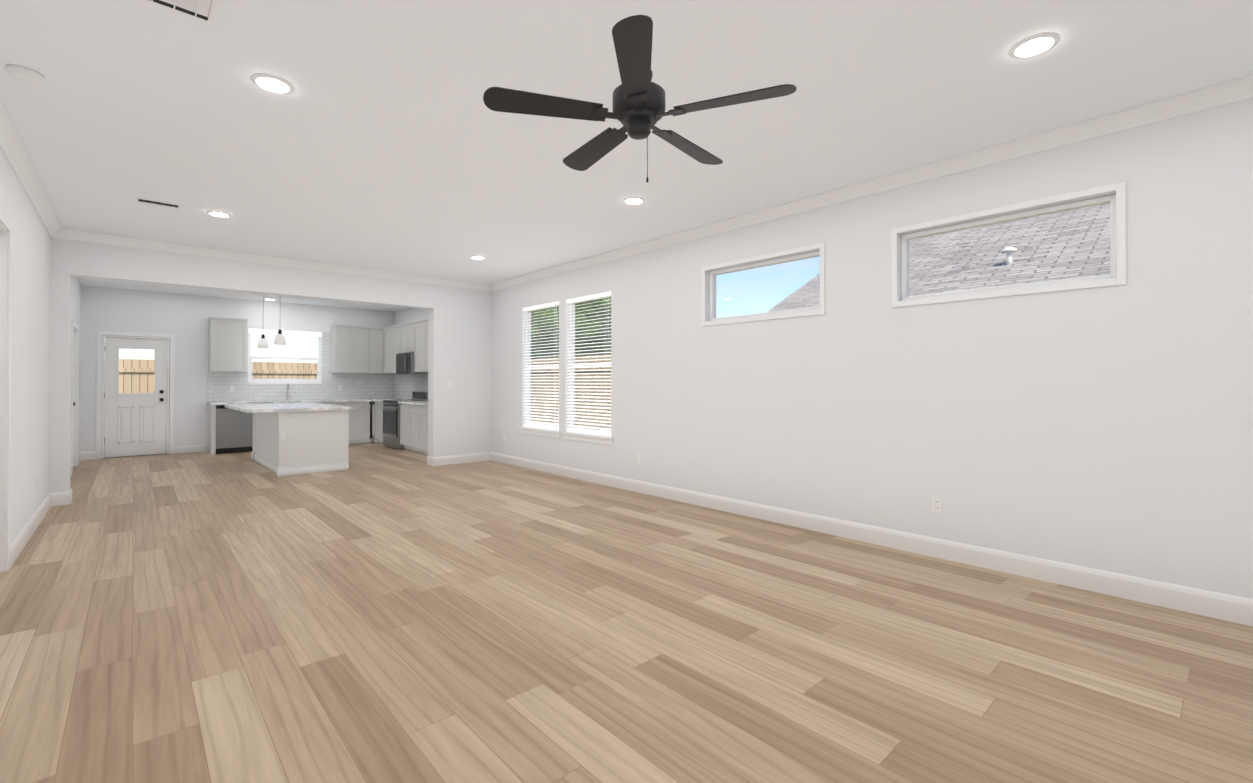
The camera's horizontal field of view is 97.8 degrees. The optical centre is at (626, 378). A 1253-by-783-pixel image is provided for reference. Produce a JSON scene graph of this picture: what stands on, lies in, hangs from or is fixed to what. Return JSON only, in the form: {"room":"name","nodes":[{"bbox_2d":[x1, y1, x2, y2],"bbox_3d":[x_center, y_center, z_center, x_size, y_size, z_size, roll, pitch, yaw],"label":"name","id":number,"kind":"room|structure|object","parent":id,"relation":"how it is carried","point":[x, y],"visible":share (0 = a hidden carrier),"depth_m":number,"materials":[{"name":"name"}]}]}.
{"room":"living room","nodes":[
{"label":"living room","id":0,"kind":"room"},
{"bbox_2d":[0,149,80,543],"bbox_3d":[-3.595,-0.138,2.954,0.120,2.840,15.840,0,0,-42],"label":"wall","id":1,"kind":"structure","parent":0,"point":[30,343],"depth_m":4.45,"materials":[{"name":"white paint"}]},
{"bbox_2d":[0,209,11,571],"bbox_3d":[-3.852,0.111,3.246,0.134,2.345,1.150,0,0,-42],"label":"door frame","id":2,"kind":"structure","parent":1,"relation":"attached to","point":[6,353],"depth_m":3.65,"materials":[{"name":"white paint"}]},
{"bbox_2d":[0,98,63,238],"bbox_3d":[-2.033,-1.521,1.381,0.078,0.095,11.400,0,0,-42],"label":"crown molding","id":3,"kind":"structure","parent":1,"relation":"attached to","point":[11,146],"depth_m":3.97,"materials":[{"name":"white paint"}]},
{"bbox_2d":[73,329,76,465],"bbox_3d":[-8.046,0.288,7.899,0.144,2.043,0.844,0,0,-42],"label":"room door","id":4,"kind":"structure","parent":1,"relation":"in","point":[74,400],"depth_m":8.22,"materials":[{"name":"white paint"}]},
{"bbox_2d":[71,321,78,465],"bbox_3d":[-8.007,0.257,7.934,0.014,2.115,0.980,0,0,-42],"label":"door frame","id":5,"kind":"structure","parent":1,"relation":"attached to","point":[74,325],"depth_m":7.62,"materials":[{"name":"white paint"}]},
{"bbox_2d":[10,444,1252,625],"bbox_3d":[-2.319,1.222,4.098,6.580,0.135,15.840,0,0,-42],"label":"baseboard","id":6,"kind":"structure","parent":1,"relation":"attached to","point":[1230,608],"depth_m":4.02,"materials":[{"name":"white paint"}]},
{"bbox_2d":[49,272,71,492],"bbox_3d":[-5.899,0.104,5.696,0.140,2.390,0.200,0,0,-42],"label":"wall","id":7,"kind":"structure","parent":0,"point":[60,383],"depth_m":5.62,"materials":[{"name":"white paint"}]},
{"bbox_2d":[80,285,393,458],"bbox_3d":[-7.723,-0.093,9.998,6.700,2.840,0.150,0,0,-42],"label":"wall","id":8,"kind":"structure","parent":0,"point":[184,318],"depth_m":9.76,"materials":[{"name":"white paint"}]},
{"bbox_2d":[96,331,174,458],"bbox_3d":[-8.351,0.265,9.319,0.990,2.115,0.014,0,0,-42],"label":"door frame","id":9,"kind":"structure","parent":8,"relation":"attached to","point":[99,333],"depth_m":9.13,"materials":[{"name":"white paint"}]},
{"bbox_2d":[102,335,169,458],"bbox_3d":[-8.397,0.297,9.369,0.854,2.043,0.169,0,0,-42],"label":"back door","id":10,"kind":"structure","parent":8,"relation":"in","point":[135,424],"depth_m":9.34,"materials":[{"name":"paint"},{"name":"glass"},{"name":"black metal"}]},
{"bbox_2d":[207,317,247,372],"bbox_3d":[-7.302,-0.620,10.057,0.599,0.976,0.326,0,0,-42],"label":"upper cabinet","id":11,"kind":"object","parent":8,"relation":"attached to","point":[227,337],"depth_m":9.92,"materials":[{"name":"grey paint"}]},
{"bbox_2d":[248,328,322,384],"bbox_3d":[-6.755,-0.427,10.845,1.266,1.075,0.155,0,0,-42],"label":"kitchen window","id":12,"kind":"structure","parent":8,"relation":"in","point":[274,381],"depth_m":10.84,"materials":[{"name":"white plastic"}]},
{"bbox_2d":[331,325,354,372],"bbox_3d":[-5.884,-0.612,11.338,0.382,0.976,0.326,0,0,-42],"label":"upper cabinet","id":13,"kind":"object","parent":8,"relation":"attached to","point":[342,336],"depth_m":11.22,"materials":[{"name":"grey paint"}]},
{"bbox_2d":[355,326,366,372],"bbox_3d":[-5.663,-0.611,11.537,0.441,0.976,0.326,0,0,-42],"label":"upper cabinet","id":14,"kind":"object","parent":8,"relation":"attached to","point":[359,366],"depth_m":11.42,"materials":[{"name":"grey paint"}]},
{"bbox_2d":[51,238,490,312],"bbox_3d":[-4.114,-1.305,7.317,4.950,0.450,0.200,0,0,-42],"label":"header beam","id":15,"kind":"structure","parent":0,"point":[80,259],"depth_m":6.69,"materials":[{"name":"white paint"}]},
{"bbox_2d":[64,228,487,290],"bbox_3d":[-4.021,-1.484,7.215,4.770,0.095,0.078,0,0,-42],"label":"crown molding","id":16,"kind":"structure","parent":15,"relation":"attached to","point":[69,234],"depth_m":6.70,"materials":[{"name":"white paint"}]},
{"bbox_2d":[428,308,490,456],"bbox_3d":[-2.630,0.123,8.649,0.950,2.390,0.200,0,0,-42],"label":"wall","id":17,"kind":"structure","parent":0,"point":[459,358],"depth_m":8.53,"materials":[{"name":"white paint"}]},
{"bbox_2d":[0,442,1252,782],"bbox_3d":[-2.308,1.319,4.107,6.850,0.060,16.140,0,0,-42],"label":"floor","id":18,"kind":"structure","parent":0,"point":[378,614],"depth_m":2.60,"materials":[{"name":"brown wood"}]},
{"bbox_2d":[208,405,252,454],"bbox_3d":[-7.162,0.895,9.991,0.732,0.865,0.596,0,0,-42],"label":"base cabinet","id":19,"kind":"object","parent":18,"relation":"on","point":[229,430],"depth_m":9.73,"materials":[{"name":"grey paint"}]},
{"bbox_2d":[207,397,366,404],"bbox_3d":[-6.439,0.441,10.624,2.690,0.040,0.631,0,0,-42],"label":"countertop","id":20,"kind":"structure","parent":19,"relation":"on","point":[352,398],"depth_m":10.13,"materials":[{"name":"white stone"}]},
{"bbox_2d":[249,411,348,475],"bbox_3d":[-5.084,0.882,8.449,0.892,0.870,2.184,0,0,-42],"label":"kitchen island","id":21,"kind":"object","parent":18,"relation":"on","point":[295,438],"depth_m":7.70,"materials":[{"name":"white paint"}]},
{"bbox_2d":[225,403,351,412],"bbox_3d":[-5.209,0.426,8.338,1.270,0.040,2.260,0,0,-42],"label":"island countertop","id":22,"kind":"structure","parent":21,"relation":"on","point":[272,406],"depth_m":7.85,"materials":[{"name":"white stone"}]},
{"bbox_2d":[323,401,370,444],"bbox_3d":[-5.812,0.900,11.211,1.086,0.870,0.596,0,0,-42],"label":"base cabinet","id":23,"kind":"object","parent":18,"relation":"on","point":[360,414],"depth_m":11.15,"materials":[{"name":"grey paint"}]},
{"bbox_2d":[367,397,406,400],"bbox_3d":[-5.001,0.447,11.498,0.636,0.040,1.262,0,0,-42],"label":"countertop","id":24,"kind":"structure","parent":23,"relation":"on","point":[368,398],"depth_m":11.80,"materials":[{"name":"white stone"}]},
{"bbox_2d":[371,401,374,442],"bbox_3d":[-5.200,0.903,11.726,0.622,0.870,0.653,0,0,-42],"label":"base cabinet","id":25,"kind":"object","parent":18,"relation":"on","point":[372,402],"depth_m":11.32,"materials":[{"name":"grey paint"}]},
{"bbox_2d":[375,401,398,443],"bbox_3d":[-4.799,0.900,11.282,0.622,0.870,0.674,0,0,-42],"label":"base cabinet","id":26,"kind":"object","parent":18,"relation":"on","point":[378,404],"depth_m":11.16,"materials":[{"name":"grey paint"}]},
{"bbox_2d":[400,405,406,449],"bbox_3d":[-3.869,0.894,10.273,0.596,0.870,0.513,0,0,-42],"label":"base cabinet","id":27,"kind":"object","parent":18,"relation":"on","point":[403,408],"depth_m":10.14,"materials":[{"name":"grey paint"}]},
{"bbox_2d":[381,391,427,448],"bbox_3d":[-4.348,0.786,10.711,0.693,1.090,0.762,0,0,-42],"label":"range","id":28,"kind":"object","parent":18,"relation":"on","point":[391,424],"visible":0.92,"depth_m":10.51,"materials":[{"name":"silver metal"}]},
{"bbox_2d":[407,405,426,454],"bbox_3d":[-3.415,0.891,9.770,0.596,0.870,0.957,0,0,-42],"label":"base cabinet","id":29,"kind":"object","parent":18,"relation":"on","point":[416,414],"depth_m":9.67,"materials":[{"name":"grey paint"}]},
{"bbox_2d":[399,401,427,404],"bbox_3d":[-3.392,0.436,9.721,0.631,0.040,1.976,0,0,-42],"label":"countertop","id":30,"kind":"structure","parent":29,"relation":"on","point":[400,402],"depth_m":9.88,"materials":[{"name":"white stone"}]},
{"bbox_2d":[427,405,427,454],"bbox_3d":[-2.944,0.888,9.248,0.596,0.870,0.677,0,0,-42],"label":"base cabinet","id":31,"kind":"object","parent":18,"relation":"on","point":[427,405],"depth_m":9.29,"materials":[{"name":"grey paint"}]},
{"bbox_2d":[0,0,1252,311],"bbox_3d":[-2.308,-1.591,4.126,6.850,0.080,16.140,0,0,-42],"label":"ceiling","id":32,"kind":"structure","parent":0,"point":[382,136],"depth_m":3.12,"materials":[{"name":"white paint"}]},
{"bbox_2d":[5,64,43,83],"bbox_3d":[-3.056,-1.541,2.776,0.136,0.037,0.136,0,0,-42],"label":"smoke detector","id":33,"kind":"object","parent":32,"relation":"attached to","point":[24,74],"visible":0.98,"depth_m":2.75,"materials":[{"name":"white plastic"}]},
{"bbox_2d":[134,196,182,209],"bbox_3d":[-4.108,-1.535,4.797,0.320,0.022,0.170,0,0,-42],"label":"ceiling vent","id":34,"kind":"object","parent":32,"relation":"in","point":[152,202],"visible":0.98,"depth_m":4.78,"materials":[{"name":"white metal"}]},
{"bbox_2d":[141,0,220,25],"bbox_3d":[-1.710,-1.552,2.085,0.280,0.022,0.610,0,0,-42],"label":"ceiling vent","id":35,"kind":"object","parent":32,"relation":"in","point":[205,11],"visible":1,"depth_m":2.28,"materials":[{"name":"white metal"}]},
{"bbox_2d":[206,210,231,216],"bbox_3d":[-3.805,-1.538,5.104,0.196,0.012,0.196,0,0,-42],"label":"recessed light","id":36,"kind":"object","parent":32,"relation":"in","point":[217,213],"visible":0.98,"depth_m":5.07,"materials":[{"name":"white paint"}]},
{"bbox_2d":[257,334,268,347],"bbox_3d":[-5.730,-1.005,8.618,0.152,1.035,0.152,0,0,-42],"label":"pendant light","id":37,"kind":"object","parent":32,"relation":"hanging from","point":[262,342],"visible":0.79,"depth_m":8.57,"materials":[{"name":"white glass"}]},
{"bbox_2d":[250,73,294,93],"bbox_3d":[-1.865,-1.552,2.882,0.196,0.012,0.196,0,0,-42],"label":"recessed light","id":38,"kind":"object","parent":32,"relation":"in","point":[272,83],"visible":1,"depth_m":2.86,"materials":[{"name":"white paint"}]},
{"bbox_2d":[274,330,285,344],"bbox_3d":[-4.963,-1.010,7.829,0.152,1.035,0.152,0,0,-42],"label":"pendant light","id":39,"kind":"object","parent":32,"relation":"hanging from","point":[279,339],"visible":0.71,"depth_m":7.79,"materials":[{"name":"white glass"}]},
{"bbox_2d":[470,256,485,259],"bbox_3d":[-1.874,-1.527,6.890,0.196,0.012,0.196,0,0,-42],"label":"recessed light","id":40,"kind":"object","parent":32,"relation":"in","point":[478,257],"visible":1,"depth_m":6.85,"materials":[{"name":"white paint"}]},
{"bbox_2d":[622,196,644,204],"bbox_3d":[0.063,-1.540,4.731,0.196,0.012,0.196,0,0,-42],"label":"recessed light","id":41,"kind":"object","parent":32,"relation":"in","point":[633,200],"visible":0.96,"depth_m":4.70,"materials":[{"name":"white paint"}]},
{"bbox_2d":[483,15,796,182],"bbox_3d":[0.068,-1.280,2.835,1.455,0.558,1.458,0,0,-42],"label":"fan","id":42,"kind":"object","parent":32,"relation":"hanging from","point":[638,112],"visible":1,"depth_m":2.67,"materials":[{"name":"black metal"}]},
{"bbox_2d":[1009,32,1060,58],"bbox_3d":[1.907,-1.554,2.556,0.196,0.012,0.196,0,0,-42],"label":"recessed light","id":43,"kind":"object","parent":32,"relation":"in","point":[1034,45],"visible":1,"depth_m":2.54,"materials":[{"name":"white paint"}]},
{"bbox_2d":[394,98,1252,599],"bbox_3d":[0.178,-0.116,6.363,0.150,2.840,16.140,0,0,-42],"label":"wall","id":44,"kind":"structure","parent":0,"point":[1108,428],"depth_m":3.76,"materials":[{"name":"white paint"}]},
{"bbox_2d":[379,325,398,372],"bbox_3d":[-4.795,-0.611,11.462,0.388,0.976,1.044,0,0,-42],"label":"upper cabinet","id":45,"kind":"object","parent":44,"relation":"attached to","point":[388,336],"depth_m":11.52,"materials":[{"name":"grey paint"}]},
{"bbox_2d":[399,325,402,352],"bbox_3d":[-4.312,-0.810,10.975,0.326,0.585,0.442,0,0,-42],"label":"upper cabinet","id":46,"kind":"object","parent":44,"relation":"attached to","point":[400,326],"depth_m":10.97,"materials":[{"name":"grey paint"}]},
{"bbox_2d":[403,321,414,352],"bbox_3d":[-4.092,-0.812,10.732,0.326,0.585,0.442,0,0,-42],"label":"upper cabinet","id":47,"kind":"object","parent":44,"relation":"attached to","point":[408,328],"depth_m":10.66,"materials":[{"name":"grey paint"}]},
{"bbox_2d":[396,352,427,374],"bbox_3d":[-4.247,-0.295,10.810,0.423,0.433,0.758,0,0,-42],"label":"over-the-range microwave","id":48,"kind":"object","parent":47,"relation":"attached to","point":[404,363],"visible":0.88,"depth_m":10.56,"materials":[{"name":"silver metal"}]},
{"bbox_2d":[414,319,422,371],"bbox_3d":[-3.777,-0.618,10.382,0.326,0.976,0.612,0,0,-42],"label":"upper cabinet","id":49,"kind":"object","parent":44,"relation":"attached to","point":[418,355],"depth_m":10.30,"materials":[{"name":"grey paint"}]},
{"bbox_2d":[423,318,427,371],"bbox_3d":[-3.444,-0.621,10.014,0.326,0.976,0.608,0,0,-42],"label":"upper cabinet","id":50,"kind":"object","parent":44,"relation":"attached to","point":[425,321],"depth_m":10.05,"materials":[{"name":"grey paint"}]},
{"bbox_2d":[518,305,560,437],"bbox_3d":[-1.207,-0.128,7.854,0.165,1.872,1.050,0,0,-42],"label":"double-hung window","id":51,"kind":"structure","parent":44,"relation":"in","point":[542,432],"depth_m":8.04,"materials":[{"name":"white plastic"}]},
{"bbox_2d":[523,301,558,429],"bbox_3d":[-1.220,-0.178,7.843,0.048,1.770,0.934,0,0,-42],"label":"window blind","id":52,"kind":"object","parent":51,"relation":"attached to","point":[554,304],"visible":0.85,"depth_m":7.80,"materials":[{"name":"white plastic"}]},
{"bbox_2d":[561,296,613,444],"bbox_3d":[-0.469,-0.133,7.038,0.165,1.872,1.050,0,0,-42],"label":"double-hung window","id":53,"kind":"structure","parent":44,"relation":"in","point":[589,438],"depth_m":7.20,"materials":[{"name":"white plastic"}]},
{"bbox_2d":[566,291,610,435],"bbox_3d":[-0.482,-0.183,7.027,0.048,1.770,0.934,0,0,-42],"label":"window blind","id":54,"kind":"object","parent":53,"relation":"attached to","point":[600,295],"visible":0.85,"depth_m":7.01,"materials":[{"name":"white plastic"}]},
{"bbox_2d":[702,242,824,325],"bbox_3d":[1.220,-0.844,5.092,0.014,0.604,1.334,0,0,-42],"label":"window frame","id":55,"kind":"structure","parent":44,"relation":"attached to","point":[820,245],"depth_m":4.97,"materials":[{"name":"white paint"}]},
{"bbox_2d":[710,251,819,320],"bbox_3d":[1.296,-0.844,5.160,0.070,0.514,1.244,0,0,-42],"label":"window","id":56,"kind":"structure","parent":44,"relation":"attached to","point":[713,274],"depth_m":5.19,"materials":[{"name":"white plastic"}]},
{"bbox_2d":[488,74,1252,290],"bbox_3d":[1.581,-1.500,4.648,0.078,0.095,11.400,0,0,-42],"label":"crown molding","id":57,"kind":"structure","parent":44,"relation":"attached to","point":[1084,130],"depth_m":3.80,"materials":[{"name":"white paint"}]},
{"bbox_2d":[932,496,941,512],"bbox_3d":[2.244,0.908,3.951,0.008,0.114,0.070,0,0,-42],"label":"electrical outlet","id":58,"kind":"object","parent":44,"relation":"attached to","point":[937,504],"visible":1,"depth_m":3.95,"materials":[{"name":"white plastic"}]},
{"bbox_2d":[891,181,1126,306],"bbox_3d":[2.480,-0.853,3.697,0.014,0.604,1.334,0,0,-42],"label":"window frame","id":59,"kind":"structure","parent":44,"relation":"attached to","point":[1120,188],"depth_m":3.53,"materials":[{"name":"white paint"}]},
{"bbox_2d":[901,194,1116,300],"bbox_3d":[2.556,-0.853,3.765,0.070,0.514,1.244,0,0,-42],"label":"window","id":60,"kind":"structure","parent":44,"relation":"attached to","point":[1067,207],"depth_m":3.68,"materials":[{"name":"white plastic"}]},
{"label":"outside","id":61,"kind":"structure","parent":0,"visible":0},
{"bbox_3d":[-1.371,1.528,8.700,70.000,0.180,75.000,0,0,-42],"label":"ground","id":62,"kind":"structure","parent":61,"visible":0},
{"bbox_2d":[104,354,610,443],"bbox_3d":[-3.973,0.388,-5.619,26.930,1.920,37.230,0,0,-42],"label":"fence","id":63,"kind":"object","parent":62,"relation":"on","point":[143,371],"depth_m":12.35,"materials":[{"name":"beige wood"}]},
{"bbox_2d":[531,321,598,358],"bbox_3d":[-3.078,-2.674,24.893,7.362,8.430,6.713,0,0,-42],"label":"tree","id":64,"kind":"object","parent":62,"relation":"on","point":[549,348],"depth_m":22.83,"materials":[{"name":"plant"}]},
{"bbox_2d":[531,299,610,355],"bbox_3d":[-0.833,-2.071,17.938,6.140,7.136,5.487,0,0,-42],"label":"tree","id":65,"kind":"object","parent":62,"relation":"on","point":[577,310],"depth_m":15.51,"materials":[{"name":"green plant"}]},
{"bbox_2d":[599,297,610,336],"bbox_3d":[0.597,-0.879,12.842,3.254,4.688,2.935,0,0,-42],"label":"tree","id":66,"kind":"object","parent":62,"relation":"on","point":[607,313],"depth_m":11.93,"materials":[{"name":"green plant"}]},
{"bbox_2d":[766,203,1110,312],"bbox_3d":[14.236,-1.380,5.467,11.900,5.595,21.950,0,0,-42],"label":"neighbor house","id":67,"kind":"structure","parent":62,"relation":"on","point":[1099,247],"depth_m":8.15,"materials":[{"name":"grey"}]}
]}

